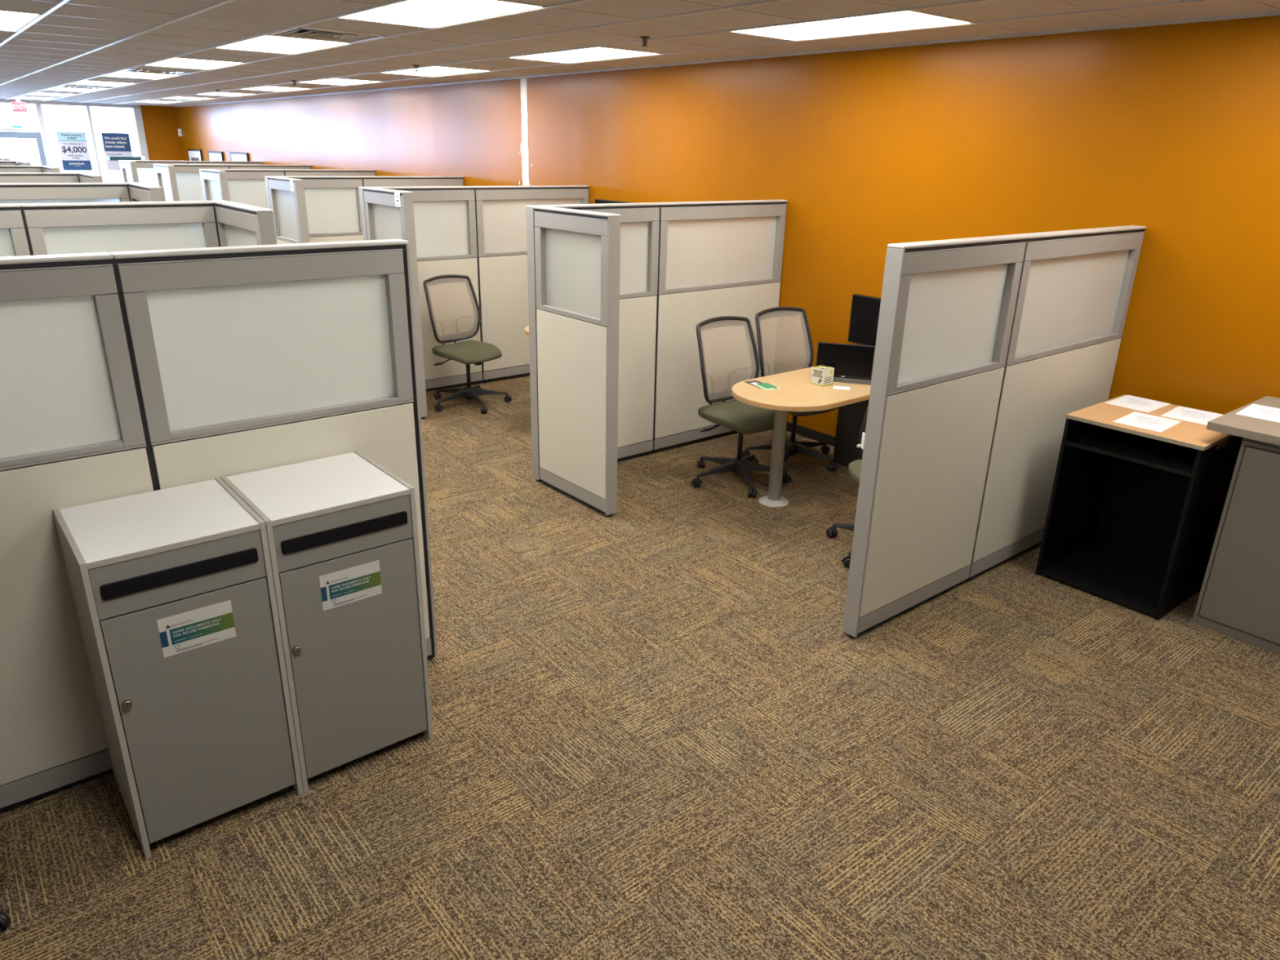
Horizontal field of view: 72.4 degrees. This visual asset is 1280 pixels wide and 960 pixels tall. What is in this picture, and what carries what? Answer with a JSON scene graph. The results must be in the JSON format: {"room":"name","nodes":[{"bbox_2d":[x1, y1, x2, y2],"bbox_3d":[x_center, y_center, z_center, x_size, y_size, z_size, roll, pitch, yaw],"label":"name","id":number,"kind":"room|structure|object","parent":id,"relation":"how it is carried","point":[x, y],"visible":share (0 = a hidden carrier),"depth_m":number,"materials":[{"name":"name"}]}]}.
{"room":"cubicle office","nodes":[
{"label":"cubicle office","id":0,"kind":"room"},
{"bbox_2d":[140,105,183,160],"bbox_3d":[-10.245,-6.640,19.004,0.680,2.930,0.132,-15,26,-37],"label":"wall","id":1,"kind":"structure","parent":0,"point":[161,126],"depth_m":18.67,"materials":[{"name":"orange paint"}]},
{"bbox_2d":[0,131,47,165],"bbox_3d":[-12.251,-5.811,17.490,0.860,2.140,0.086,-15,26,-37],"label":"door","id":2,"kind":"structure","parent":1,"relation":"in","point":[37,135],"depth_m":17.31,"materials":[{"name":"metal"}]},
{"bbox_2d":[0,98,140,108],"bbox_3d":[-14.076,-6.899,15.537,9.290,0.165,0.120,-15,26,-37],"label":"trim","id":3,"kind":"structure","parent":1,"relation":"attached to","point":[2,100],"depth_m":17.58,"materials":[{"name":"white metal"}]},
{"bbox_2d":[0,104,149,182],"bbox_3d":[-14.087,-5.567,16.014,9.290,2.665,0.120,-15,26,-37],"label":"trim","id":4,"kind":"structure","parent":1,"relation":"attached to","point":[137,114],"depth_m":17.90,"materials":[{"name":"white metal"}]},
{"bbox_3d":[-11.560,-6.303,17.951,0.785,2.545,0.006,-15,26,-37],"label":"window","id":5,"kind":"structure","parent":1,"relation":"in","visible":0},
{"bbox_2d":[55,131,92,170],"bbox_3d":[-11.515,-6.696,17.819,0.514,0.735,0.005,-15,26,-37],"label":"poster","id":6,"kind":"object","parent":5,"relation":"attached to","point":[73,146],"visible":1,"depth_m":17.82,"materials":[{"name":"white paper"}]},
{"bbox_3d":[-10.910,-6.477,18.454,0.795,2.545,0.006,-15,26,-37],"label":"window","id":7,"kind":"structure","parent":1,"relation":"in","visible":0},
{"bbox_2d":[101,132,133,170],"bbox_3d":[-10.904,-6.860,18.292,0.510,0.735,0.005,-15,26,-37],"label":"poster","id":8,"kind":"object","parent":7,"relation":"attached to","point":[114,144],"visible":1,"depth_m":18.26,"materials":[{"name":"blue paper"}]},
{"bbox_2d":[0,374,1279,959],"bbox_3d":[-5.855,-0.740,7.619,9.970,0.100,25.200,-15,26,-37],"label":"floor","id":9,"kind":"structure","parent":0,"point":[660,732],"depth_m":3.06,"materials":[{"name":"carpet"}]},
{"bbox_2d":[0,911,11,933],"bbox_3d":[-2.087,0.803,2.105,0.678,1.058,0.682,9,22,19],"label":"chair","id":10,"kind":"object","parent":9,"relation":"on","point":[5,920],"visible":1,"depth_m":2.42,"materials":[{"name":"black plastic"}]},
{"bbox_2d":[0,160,17,165],"bbox_3d":[-9.014,-3.500,12.138,0.940,1.746,0.082,-15,26,-37],"label":"divider","id":11,"kind":"object","parent":9,"relation":"on","point":[2,162],"visible":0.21,"depth_m":12.04,"materials":[{"name":"grey paint"}]},
{"bbox_2d":[0,203,31,257],"bbox_3d":[-3.517,-0.486,4.466,0.923,1.746,0.082,-15,26,-37],"label":"divider","id":12,"kind":"object","parent":9,"relation":"on","point":[14,239],"visible":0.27,"depth_m":4.43,"materials":[{"name":"grey paint"}]},
{"bbox_2d":[0,165,43,172],"bbox_3d":[-7.462,-2.801,10.375,0.940,1.746,0.082,-15,26,-37],"label":"divider","id":13,"kind":"object","parent":9,"relation":"on","point":[2,168],"visible":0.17,"depth_m":10.21,"materials":[{"name":"grey paint"}]},
{"bbox_2d":[16,160,31,165],"bbox_3d":[-8.380,-3.500,12.175,0.082,1.746,0.828,-15,26,-37],"label":"divider","id":14,"kind":"object","parent":9,"relation":"on","point":[19,162],"visible":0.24,"depth_m":11.71,"materials":[{"name":"grey paint"}]},
{"bbox_2d":[0,172,79,182],"bbox_3d":[-5.879,-2.088,8.577,0.940,1.746,0.082,-15,26,-37],"label":"divider","id":15,"kind":"object","parent":9,"relation":"on","point":[5,177],"visible":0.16,"depth_m":8.35,"materials":[{"name":"grey paint"}]},
{"bbox_2d":[41,165,60,172],"bbox_3d":[-6.828,-2.801,10.412,0.082,1.746,0.828,-15,26,-37],"label":"divider","id":16,"kind":"object","parent":9,"relation":"on","point":[45,168],"visible":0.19,"depth_m":9.96,"materials":[{"name":"grey paint"}]},
{"bbox_2d":[0,182,130,204],"bbox_3d":[-4.385,-1.403,6.850,0.940,1.746,0.082,-15,26,-37],"label":"divider","id":17,"kind":"object","parent":9,"relation":"on","point":[10,193],"visible":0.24,"depth_m":6.56,"materials":[{"name":"grey paint"}]},
{"bbox_2d":[0,252,156,813],"bbox_3d":[-1.957,0.235,2.647,0.923,1.746,0.082,-15,26,-37],"label":"divider","id":18,"kind":"object","parent":9,"relation":"on","point":[73,432],"visible":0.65,"depth_m":2.68,"materials":[{"name":"beige fabric"}]},
{"bbox_2d":[77,172,102,182],"bbox_3d":[-5.251,-2.090,8.621,0.082,1.746,0.808,-15,26,-37],"label":"divider","id":19,"kind":"object","parent":9,"relation":"on","point":[84,177],"visible":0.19,"depth_m":8.18,"materials":[{"name":"grey paint"}]},
{"bbox_2d":[20,200,220,255],"bbox_3d":[-2.807,-0.677,5.015,0.912,1.746,0.082,-15,26,-37],"label":"divider","id":20,"kind":"object","parent":9,"relation":"on","point":[68,228],"visible":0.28,"depth_m":4.71,"materials":[{"name":"grey paint"}]},
{"bbox_2d":[106,155,145,160],"bbox_3d":[-9.323,-5.053,16.200,0.630,1.775,0.400,-15,26,-37],"label":"divider","id":21,"kind":"object","parent":9,"relation":"on","point":[108,157],"visible":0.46,"depth_m":15.78,"materials":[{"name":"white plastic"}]},
{"bbox_2d":[120,160,138,182],"bbox_3d":[-7.997,-4.153,13.932,0.082,1.746,0.744,-15,26,-37],"label":"divider","id":22,"kind":"object","parent":9,"relation":"on","point":[129,170],"visible":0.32,"depth_m":13.58,"materials":[{"name":"grey paint"}]},
{"bbox_2d":[127,182,164,201],"bbox_3d":[-3.761,-1.408,6.899,0.082,1.746,0.794,-15,26,-37],"label":"divider","id":23,"kind":"object","parent":9,"relation":"on","point":[139,192],"visible":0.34,"depth_m":6.46,"materials":[{"name":"grey paint"}]},
{"bbox_2d":[119,160,187,186],"bbox_3d":[-7.904,-4.367,14.506,0.996,1.746,0.082,-15,26,-37],"label":"divider","id":24,"kind":"object","parent":9,"relation":"on","point":[145,170],"visible":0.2,"depth_m":14.18,"materials":[{"name":"grey paint"}]},
{"bbox_2d":[154,164,179,201],"bbox_3d":[-6.508,-3.482,12.241,0.082,1.746,0.762,-15,26,-37],"label":"divider","id":25,"kind":"object","parent":9,"relation":"on","point":[166,174],"visible":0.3,"depth_m":11.93,"materials":[{"name":"grey paint"}]},
{"bbox_2d":[52,477,303,859],"bbox_3d":[-1.465,0.578,2.817,0.481,1.004,0.483,-15,26,-37],"label":"bin","id":26,"kind":"object","parent":9,"relation":"on","point":[172,588],"visible":1,"depth_m":2.63,"materials":[{"name":"grey metal"}]},
{"bbox_2d":[176,637,218,652],"bbox_3d":[-1.312,0.489,2.596,0.116,0.005,0.001,-15,26,-37],"label":"print","id":27,"kind":"object","parent":26,"relation":"attached to","point":[201,643],"depth_m":2.60},
{"bbox_2d":[153,164,229,200],"bbox_3d":[-6.425,-3.697,12.817,0.984,1.746,0.082,-15,26,-37],"label":"divider","id":28,"kind":"object","parent":9,"relation":"on","point":[188,175],"visible":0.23,"depth_m":12.55,"materials":[{"name":"grey paint"}]},
{"bbox_2d":[200,168,230,201],"bbox_3d":[-5.003,-2.802,10.526,0.082,1.746,0.760,-15,26,-37],"label":"divider","id":29,"kind":"object","parent":9,"relation":"on","point":[215,182],"visible":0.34,"depth_m":10.22,"materials":[{"name":"grey paint"}]},
{"bbox_2d":[187,160,262,164],"bbox_3d":[-7.058,-4.594,15.161,1.192,1.746,0.082,-15,26,-37],"label":"divider","id":30,"kind":"object","parent":9,"relation":"on","point":[188,162],"visible":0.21,"depth_m":14.83,"materials":[{"name":"grey paint"}]},
{"bbox_2d":[199,168,284,208],"bbox_3d":[-4.920,-3.016,11.101,0.983,1.746,0.082,-15,26,-37],"label":"divider","id":31,"kind":"object","parent":9,"relation":"on","point":[246,186],"visible":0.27,"depth_m":10.88,"materials":[{"name":"grey paint"}]},
{"bbox_2d":[212,200,276,246],"bbox_3d":[-2.183,-0.673,5.043,0.082,1.746,0.832,-15,26,-37],"label":"divider","id":32,"kind":"object","parent":9,"relation":"on","point":[237,224],"visible":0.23,"depth_m":4.69,"materials":[{"name":"grey paint"}]},
{"bbox_2d":[227,164,311,169],"bbox_3d":[-5.579,-3.924,13.472,1.204,1.746,0.082,-15,26,-37],"label":"divider","id":33,"kind":"object","parent":9,"relation":"on","point":[231,166],"visible":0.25,"depth_m":13.14,"materials":[{"name":"grey paint"}]},
{"bbox_2d":[109,239,437,660],"bbox_3d":[-1.237,0.041,3.204,0.938,1.746,0.082,-15,26,-37],"label":"divider","id":34,"kind":"object","parent":9,"relation":"on","point":[246,358],"visible":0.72,"depth_m":2.99,"materials":[{"name":"grey paint"}]},
{"bbox_2d":[266,176,310,244],"bbox_3d":[-3.453,-2.104,8.763,0.083,1.748,0.792,-15,26,-37],"label":"divider","id":35,"kind":"object","parent":9,"relation":"on","point":[287,197],"visible":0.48,"depth_m":8.52,"materials":[{"name":"grey paint"}]},
{"bbox_2d":[264,176,363,242],"bbox_3d":[-3.377,-2.323,9.352,0.988,1.746,0.082,-15,26,-37],"label":"divider","id":36,"kind":"object","parent":9,"relation":"on","point":[333,208],"visible":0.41,"depth_m":9.24,"materials":[{"name":"beige fabric"}]},
{"bbox_2d":[220,450,433,792],"bbox_3d":[-1.092,0.478,3.106,0.480,1.004,0.483,-15,26,-37],"label":"bin","id":37,"kind":"object","parent":9,"relation":"on","point":[342,530],"visible":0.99,"depth_m":2.92,"materials":[{"name":"grey metal"}]},
{"bbox_2d":[333,594,367,605],"bbox_3d":[-0.951,0.395,2.877,0.116,0.005,0.001,-15,26,-37],"label":"print","id":38,"kind":"object","parent":37,"relation":"attached to","point":[351,599],"depth_m":2.88},
{"bbox_2d":[282,168,375,176],"bbox_3d":[-4.072,-3.244,11.757,1.209,1.746,0.082,-15,26,-37],"label":"divider","id":39,"kind":"object","parent":9,"relation":"on","point":[288,172],"visible":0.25,"depth_m":11.41,"materials":[{"name":"grey paint"}]},
{"bbox_2d":[362,186,427,419],"bbox_3d":[-1.959,-1.410,7.012,0.083,1.748,0.726,-15,26,-37],"label":"divider","id":40,"kind":"object","parent":9,"relation":"on","point":[389,213],"visible":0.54,"depth_m":6.76,"materials":[{"name":"grey paint"}]},
{"bbox_2d":[362,176,463,186],"bbox_3d":[-2.530,-2.550,10.008,1.204,1.746,0.082,-15,26,-37],"label":"divider","id":41,"kind":"object","parent":9,"relation":"on","point":[368,181],"visible":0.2,"depth_m":9.66,"materials":[{"name":"grey paint"}]},
{"bbox_2d":[359,186,483,391],"bbox_3d":[-1.856,-1.622,7.583,1.008,1.746,0.082,-15,26,-37],"label":"divider","id":42,"kind":"object","parent":9,"relation":"on","point":[445,216],"visible":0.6,"depth_m":7.59,"materials":[{"name":"grey paint"}]},
{"bbox_2d":[422,274,511,413],"bbox_3d":[-1.469,-1.143,7.310,0.686,1.058,0.663,17,26,36],"label":"chair","id":43,"kind":"object","parent":9,"relation":"on","point":[469,352],"visible":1,"depth_m":7.35,"materials":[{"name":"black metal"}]},
{"bbox_2d":[524,325,528,335],"bbox_3d":[-0.236,-0.941,7.301,1.560,0.740,0.673,-15,26,-37],"label":"table","id":44,"kind":"object","parent":9,"relation":"on","point":[526,328],"visible":0.07,"depth_m":6.81,"materials":[{"name":"brown wood"}]},
{"bbox_2d":[474,185,589,382],"bbox_3d":[-0.994,-1.854,8.250,1.221,1.746,0.082,-15,26,-37],"label":"divider","id":45,"kind":"object","parent":9,"relation":"on","point":[500,211],"visible":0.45,"depth_m":8.01,"materials":[{"name":"grey paint"}]},
{"bbox_2d":[533,205,620,516],"bbox_3d":[-0.384,-0.698,5.220,0.082,1.746,0.734,-15,26,-37],"label":"divider","id":46,"kind":"object","parent":9,"relation":"on","point":[577,251],"visible":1,"depth_m":5.14,"materials":[{"name":"white fabric"}]},
{"bbox_2d":[526,202,660,481],"bbox_3d":[-0.290,-0.910,5.788,0.991,1.746,0.082,-15,26,-37],"label":"divider","id":47,"kind":"object","parent":9,"relation":"on","point":[639,221],"visible":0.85,"depth_m":5.86,"materials":[{"name":"white fabric"}]},
{"bbox_2d":[651,199,787,453],"bbox_3d":[0.573,-1.142,6.456,1.241,1.746,0.082,-15,26,-37],"label":"divider","id":48,"kind":"object","parent":9,"relation":"on","point":[717,258],"visible":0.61,"depth_m":6.30,"materials":[{"name":"beige fabric"}]},
{"bbox_2d":[691,315,791,497],"bbox_3d":[0.649,-0.500,5.732,0.683,1.058,0.674,-15,26,-37],"label":"chair","id":49,"kind":"object","parent":9,"relation":"on","point":[740,417],"visible":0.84,"depth_m":5.75,"materials":[{"name":"grey fabric"}]},
{"bbox_2d":[742,306,836,474],"bbox_3d":[1.124,-0.639,6.130,0.673,1.058,0.683,-13,25,-34],"label":"chair","id":50,"kind":"object","parent":9,"relation":"on","point":[793,446],"visible":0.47,"depth_m":6.19,"materials":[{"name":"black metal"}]},
{"bbox_2d":[731,358,874,507],"bbox_3d":[1.226,-0.280,5.633,1.570,0.740,0.673,-15,26,-37],"label":"table","id":51,"kind":"object","parent":9,"relation":"on","point":[797,393],"visible":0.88,"depth_m":5.38,"materials":[{"name":"brown wood"}]},
{"bbox_2d":[745,380,764,388],"bbox_3d":[0.727,-0.586,5.364,0.092,0.001,0.180,-9,23,-26],"label":"leaflet","id":52,"kind":"object","parent":51,"relation":"on","point":[753,382],"visible":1,"depth_m":5.40,"materials":[{"name":"grey paper"}]},
{"bbox_2d":[754,382,780,390],"bbox_3d":[0.772,-0.567,5.313,0.100,0.001,0.150,-8,23,-24],"label":"leaflet","id":53,"kind":"object","parent":51,"relation":"on","point":[766,386],"visible":1,"depth_m":5.31,"materials":[{"name":"green paper"}]},
{"bbox_2d":[810,364,834,386],"bbox_3d":[1.125,-0.644,5.396,0.098,0.105,0.097,-15,26,-37],"label":"product box","id":54,"kind":"object","parent":51,"relation":"on","point":[821,375],"visible":1,"depth_m":5.36,"materials":[{"name":"white cardboard"}]},
{"bbox_2d":[813,364,833,369],"bbox_3d":[1.126,-0.693,5.377,0.088,0.001,0.088,-15,26,-37],"label":"print","id":55,"kind":"object","parent":54,"relation":"on","point":[818,367],"depth_m":5.36},
{"bbox_2d":[832,386,850,390],"bbox_3d":[1.227,-0.560,5.327,0.100,0.001,0.070,7,21,15],"label":"paper slip","id":56,"kind":"object","parent":51,"relation":"on","point":[834,387],"visible":1,"depth_m":5.32,"materials":[{"name":"white paper"}]},
{"bbox_2d":[815,342,875,384],"bbox_3d":[1.271,-0.728,5.437,0.344,0.238,0.052,7,21,15],"label":"monitor","id":57,"kind":"object","parent":51,"relation":"on","point":[851,363],"visible":0.79,"depth_m":5.41,"materials":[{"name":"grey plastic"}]},
{"bbox_2d":[848,293,880,346],"bbox_3d":[1.659,-1.006,5.927,0.160,0.430,0.560,-15,26,-37],"label":"monitor","id":58,"kind":"object","parent":51,"relation":"on","point":[864,312],"visible":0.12,"depth_m":6.01,"materials":[{"name":"black plastic"}]},
{"bbox_2d":[826,404,868,568],"bbox_3d":[1.417,-0.096,4.701,0.678,1.060,0.708,0,21,-3],"label":"chair","id":59,"kind":"object","parent":9,"relation":"on","point":[855,467],"visible":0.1,"depth_m":4.68,"materials":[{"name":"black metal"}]},
{"bbox_2d":[842,234,1027,638],"bbox_3d":[1.335,-0.192,3.979,0.940,1.746,0.082,-15,26,-37],"label":"divider","id":60,"kind":"object","parent":9,"relation":"on","point":[947,306],"visible":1,"depth_m":3.88,"materials":[{"name":"white fabric"}]},
{"bbox_2d":[965,225,1146,581],"bbox_3d":[2.179,-0.419,4.632,1.241,1.746,0.082,-15,26,-37],"label":"divider","id":61,"kind":"object","parent":9,"relation":"on","point":[1074,291],"visible":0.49,"depth_m":4.51,"materials":[{"name":"white fabric"}]},
{"bbox_2d":[1035,394,1243,620],"bbox_3d":[2.562,0.109,4.477,0.661,0.885,0.628,-15,26,-37],"label":"shelf unit","id":62,"kind":"object","parent":9,"relation":"on","point":[1134,515],"visible":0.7,"depth_m":4.53,"materials":[{"name":"wood"}]},
{"bbox_2d":[1104,395,1170,412],"bbox_3d":[2.601,-0.400,4.573,0.280,0.001,0.216,-15,26,-37],"label":"paper sheet","id":63,"kind":"object","parent":62,"relation":"on","point":[1145,405],"visible":1,"depth_m":4.57,"materials":[{"name":"grey paper"}]},
{"bbox_2d":[1112,411,1181,431],"bbox_3d":[2.467,-0.284,4.257,0.280,0.001,0.216,-17,27,-39],"label":"paper sheet","id":64,"kind":"object","parent":62,"relation":"on","point":[1153,423],"visible":1,"depth_m":4.25,"materials":[{"name":"grey paper"}]},
{"bbox_2d":[1161,405,1222,425],"bbox_3d":[2.771,-0.323,4.378,0.280,0.001,0.216,-17,28,-40],"label":"paper sheet","id":65,"kind":"object","parent":62,"relation":"on","point":[1199,416],"visible":0.94,"depth_m":4.38,"materials":[{"name":"grey paper"}]},
{"bbox_2d":[1191,395,1279,654],"bbox_3d":[3.174,0.273,3.936,0.770,0.985,1.082,-15,26,-37],"label":"storage cabinet","id":66,"kind":"object","parent":9,"relation":"on","point":[1239,597],"visible":1,"depth_m":3.95,"materials":[{"name":"beige metal"}]},
{"bbox_2d":[1235,404,1279,422],"bbox_3d":[2.929,-0.307,4.062,0.280,0.001,0.216,-17,27,-39],"label":"paper sheet","id":67,"kind":"object","parent":66,"relation":"on","point":[1260,411],"visible":1,"depth_m":4.07,"materials":[{"name":"grey paper"}]},
{"bbox_2d":[0,0,1279,106],"bbox_3d":[-5.796,-3.341,6.639,9.970,0.001,25.200,-15,26,-37],"label":"ceiling","id":68,"kind":"structure","parent":0,"point":[805,10],"depth_m":5.46,"materials":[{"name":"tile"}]},
{"bbox_2d":[11,97,27,112],"bbox_3d":[-11.488,-6.937,16.188,0.224,0.242,0.041,-15,26,-37],"label":"exit sign","id":69,"kind":"object","parent":68,"relation":"hanging from","point":[18,106],"visible":1,"depth_m":16.18,"materials":[{"name":"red plastic"}]},
{"bbox_2d":[0,10,41,31],"bbox_3d":[-4.047,-2.823,5.277,0.588,0.074,1.202,-15,26,-37],"label":"ceiling light","id":70,"kind":"object","parent":68,"relation":"attached to","point":[5,15],"visible":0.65,"depth_m":5.30,"materials":[{"name":"white plastic"}]},
{"bbox_2d":[11,96,55,99],"bbox_3d":[-11.171,-7.051,16.074,0.588,0.074,1.092,-15,26,-37],"label":"ceiling light","id":71,"kind":"object","parent":68,"relation":"attached to","point":[20,97],"visible":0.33,"depth_m":16.10,"materials":[{"name":"white plastic"}]},
{"bbox_2d":[26,92,74,96],"bbox_3d":[-9.778,-6.423,14.491,0.588,0.074,1.092,-15,26,-37],"label":"ceiling light","id":72,"kind":"object","parent":68,"relation":"attached to","point":[33,93],"visible":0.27,"depth_m":14.55,"materials":[{"name":"white plastic"}]},
{"bbox_2d":[46,87,98,92],"bbox_3d":[-8.385,-5.796,12.908,0.588,0.074,1.092,-15,26,-37],"label":"ceiling light","id":73,"kind":"object","parent":68,"relation":"attached to","point":[53,88],"visible":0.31,"depth_m":12.96,"materials":[{"name":"white plastic"}]},
{"bbox_2d":[57,85,106,89],"bbox_3d":[-7.862,-5.586,12.305,0.586,0.129,0.538,-15,26,-37],"label":"ceiling vent","id":74,"kind":"object","parent":68,"relation":"in","point":[67,86],"visible":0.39,"depth_m":12.37,"materials":[{"name":"metal"}]},
{"bbox_2d":[70,80,133,86],"bbox_3d":[-6.984,-5.164,11.317,0.588,0.074,1.117,-15,26,-37],"label":"ceiling light","id":75,"kind":"object","parent":68,"relation":"attached to","point":[81,82],"visible":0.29,"depth_m":11.34,"materials":[{"name":"white plastic"}]},
{"bbox_2d":[102,71,177,79],"bbox_3d":[-5.567,-4.526,9.707,0.588,0.074,1.092,-15,26,-37],"label":"ceiling light","id":76,"kind":"object","parent":68,"relation":"attached to","point":[122,73],"visible":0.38,"depth_m":9.72,"materials":[{"name":"white plastic"}]},
{"bbox_2d":[135,100,177,103],"bbox_3d":[-9.059,-7.118,16.378,0.588,0.074,1.092,-15,26,-37],"label":"ceiling light","id":77,"kind":"object","parent":68,"relation":"attached to","point":[147,101],"visible":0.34,"depth_m":16.45,"materials":[{"name":"white plastic"}]},
{"bbox_2d":[123,68,190,75],"bbox_3d":[-5.044,-4.316,9.104,0.586,0.129,0.538,-15,26,-37],"label":"ceiling vent","id":78,"kind":"object","parent":68,"relation":"in","point":[138,70],"visible":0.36,"depth_m":9.17,"materials":[{"name":"metal"}]},
{"bbox_2d":[149,99,184,102],"bbox_3d":[-8.536,-6.908,15.775,0.586,0.129,0.538,-15,26,-37],"label":"ceiling vent","id":79,"kind":"object","parent":68,"relation":"in","point":[149,100],"visible":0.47,"depth_m":15.84,"materials":[{"name":"metal"}]},
{"bbox_2d":[163,96,213,100],"bbox_3d":[-7.666,-6.490,14.795,0.588,0.074,1.092,-15,26,-37],"label":"ceiling light","id":80,"kind":"object","parent":68,"relation":"attached to","point":[177,97],"visible":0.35,"depth_m":14.87,"materials":[{"name":"white plastic"}]},
{"bbox_2d":[146,57,244,70],"bbox_3d":[-4.145,-3.885,8.092,0.588,0.074,1.182,-15,26,-37],"label":"ceiling light","id":81,"kind":"object","parent":68,"relation":"attached to","point":[177,62],"visible":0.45,"depth_m":8.10,"materials":[{"name":"white plastic"}]},
{"bbox_2d":[198,92,256,96],"bbox_3d":[-6.272,-5.862,13.213,0.588,0.074,1.092,-15,26,-37],"label":"ceiling light","id":82,"kind":"object","parent":68,"relation":"attached to","point":[212,93],"visible":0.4,"depth_m":13.28,"materials":[{"name":"white plastic"}]},
{"bbox_2d":[240,86,308,91],"bbox_3d":[-4.856,-5.224,11.603,0.588,0.074,1.117,-15,26,-37],"label":"ceiling light","id":83,"kind":"object","parent":68,"relation":"attached to","point":[261,88],"visible":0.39,"depth_m":11.65,"materials":[{"name":"white plastic"}]},
{"bbox_2d":[216,35,349,54],"bbox_3d":[-2.631,-3.204,6.373,0.588,0.074,1.202,-15,26,-37],"label":"ceiling light","id":84,"kind":"object","parent":68,"relation":"attached to","point":[273,41],"visible":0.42,"depth_m":6.37,"materials":[{"name":"white plastic"}]},
{"bbox_2d":[269,27,387,43],"bbox_3d":[-2.056,-2.970,5.710,0.586,0.129,0.593,-15,26,-37],"label":"ceiling vent","id":85,"kind":"object","parent":68,"relation":"in","point":[299,33],"visible":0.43,"depth_m":5.78,"materials":[{"name":"metal"}]},
{"bbox_2d":[302,78,380,85],"bbox_3d":[-3.454,-4.592,10.011,0.588,0.074,1.092,-15,26,-37],"label":"ceiling light","id":86,"kind":"object","parent":68,"relation":"attached to","point":[332,81],"visible":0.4,"depth_m":10.03,"materials":[{"name":"white plastic"}]},
{"bbox_2d":[412,64,420,71],"bbox_3d":[-1.978,-3.640,7.741,0.068,0.053,0.068,-15,26,-37],"label":"sprinkler head","id":87,"kind":"object","parent":68,"relation":"attached to","point":[416,66],"visible":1,"depth_m":7.73},
{"bbox_2d":[381,66,489,76],"bbox_3d":[-1.976,-3.926,8.332,0.588,0.074,1.182,-15,26,-37],"label":"ceiling light","id":88,"kind":"object","parent":68,"relation":"attached to","point":[435,70],"visible":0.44,"depth_m":8.35,"materials":[{"name":"white plastic"}]},
{"bbox_2d":[339,0,546,28],"bbox_3d":[-1.086,-2.507,4.618,0.588,0.074,1.242,-15,26,-37],"label":"ceiling light","id":89,"kind":"object","parent":68,"relation":"attached to","point":[483,9],"visible":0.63,"depth_m":4.62,"materials":[{"name":"white plastic"}]},
{"bbox_2d":[511,47,659,63],"bbox_3d":[-0.449,-3.239,6.598,0.588,0.074,1.202,-15,26,-37],"label":"ceiling light","id":90,"kind":"object","parent":68,"relation":"attached to","point":[603,52],"visible":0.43,"depth_m":6.59,"materials":[{"name":"white plastic"}]},
{"bbox_2d":[639,35,650,46],"bbox_3d":[0.029,-2.736,5.460,0.068,0.053,0.068,-15,26,-37],"label":"sprinkler head","id":91,"kind":"object","parent":68,"relation":"attached to","point":[645,37],"visible":1,"depth_m":5.45},
{"bbox_2d":[730,10,973,40],"bbox_3d":[1.121,-2.531,4.814,0.588,0.074,1.242,-15,26,-37],"label":"ceiling light","id":92,"kind":"object","parent":68,"relation":"attached to","point":[908,20],"visible":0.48,"depth_m":4.79,"materials":[{"name":"white plastic"}]},
{"bbox_2d":[175,15,1279,436],"bbox_3d":[-1.960,-3.129,10.184,0.120,2.930,25.320,-15,26,-37],"label":"wall","id":93,"kind":"structure","parent":0,"point":[1172,131],"depth_m":5.52,"materials":[{"name":"orange paint"}]},
{"bbox_2d":[186,149,203,160],"bbox_3d":[-9.273,-6.617,18.292,0.033,0.550,1.000,-15,26,-37],"label":"framed picture","id":94,"kind":"object","parent":93,"relation":"attached to","point":[193,154],"visible":0.45,"depth_m":18.18},
{"bbox_2d":[208,151,224,160],"bbox_3d":[-8.308,-6.165,17.202,0.033,0.550,0.930,-15,26,-37],"label":"framed picture","id":95,"kind":"object","parent":93,"relation":"attached to","point":[213,155],"visible":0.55,"depth_m":17.10},
{"bbox_2d":[229,151,248,161],"bbox_3d":[-7.348,-5.737,16.110,0.033,0.550,1.020,-15,26,-37],"label":"framed picture","id":96,"kind":"object","parent":93,"relation":"attached to","point":[234,157],"visible":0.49,"depth_m":16.00},
{"bbox_2d":[511,78,532,185],"bbox_3d":[-1.234,-2.799,9.257,0.003,2.635,0.375,-15,26,-37],"label":"trim","id":97,"kind":"structure","parent":93,"relation":"attached to","point":[524,144],"depth_m":8.93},
{"bbox_2d":[595,199,634,204],"bbox_3d":[-0.191,-2.356,7.933,0.155,0.335,0.530,-15,26,-37],"label":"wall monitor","id":98,"kind":"object","parent":93,"relation":"attached to","point":[597,201],"visible":0.22,"depth_m":7.88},
{"bbox_2d":[174,11,1279,107],"bbox_3d":[-1.951,-4.367,9.617,0.030,0.014,25.200,-15,26,-37],"label":"trim","id":99,"kind":"structure","parent":93,"relation":"attached to","point":[1273,13],"depth_m":5.55,"materials":[{"name":"metal"}]},
{"bbox_2d":[786,421,835,446],"bbox_3d":[-1.998,-1.855,10.564,0.012,0.075,25.188,-15,26,-37],"label":"baseboard","id":100,"kind":"structure","parent":93,"relation":"attached to","point":[815,435],"depth_m":6.76,"materials":[{"name":"black plastic"}]},
{"label":"outside","id":101,"kind":"structure","parent":0,"visible":0},
{"bbox_2d":[31,164,122,182],"bbox_3d":[-33.615,-14.479,42.592,85.000,0.060,67.880,-15,26,-37],"label":"ground","id":102,"kind":"structure","parent":101,"point":[108,176],"depth_m":58.16,"materials":[{"name":"white"}]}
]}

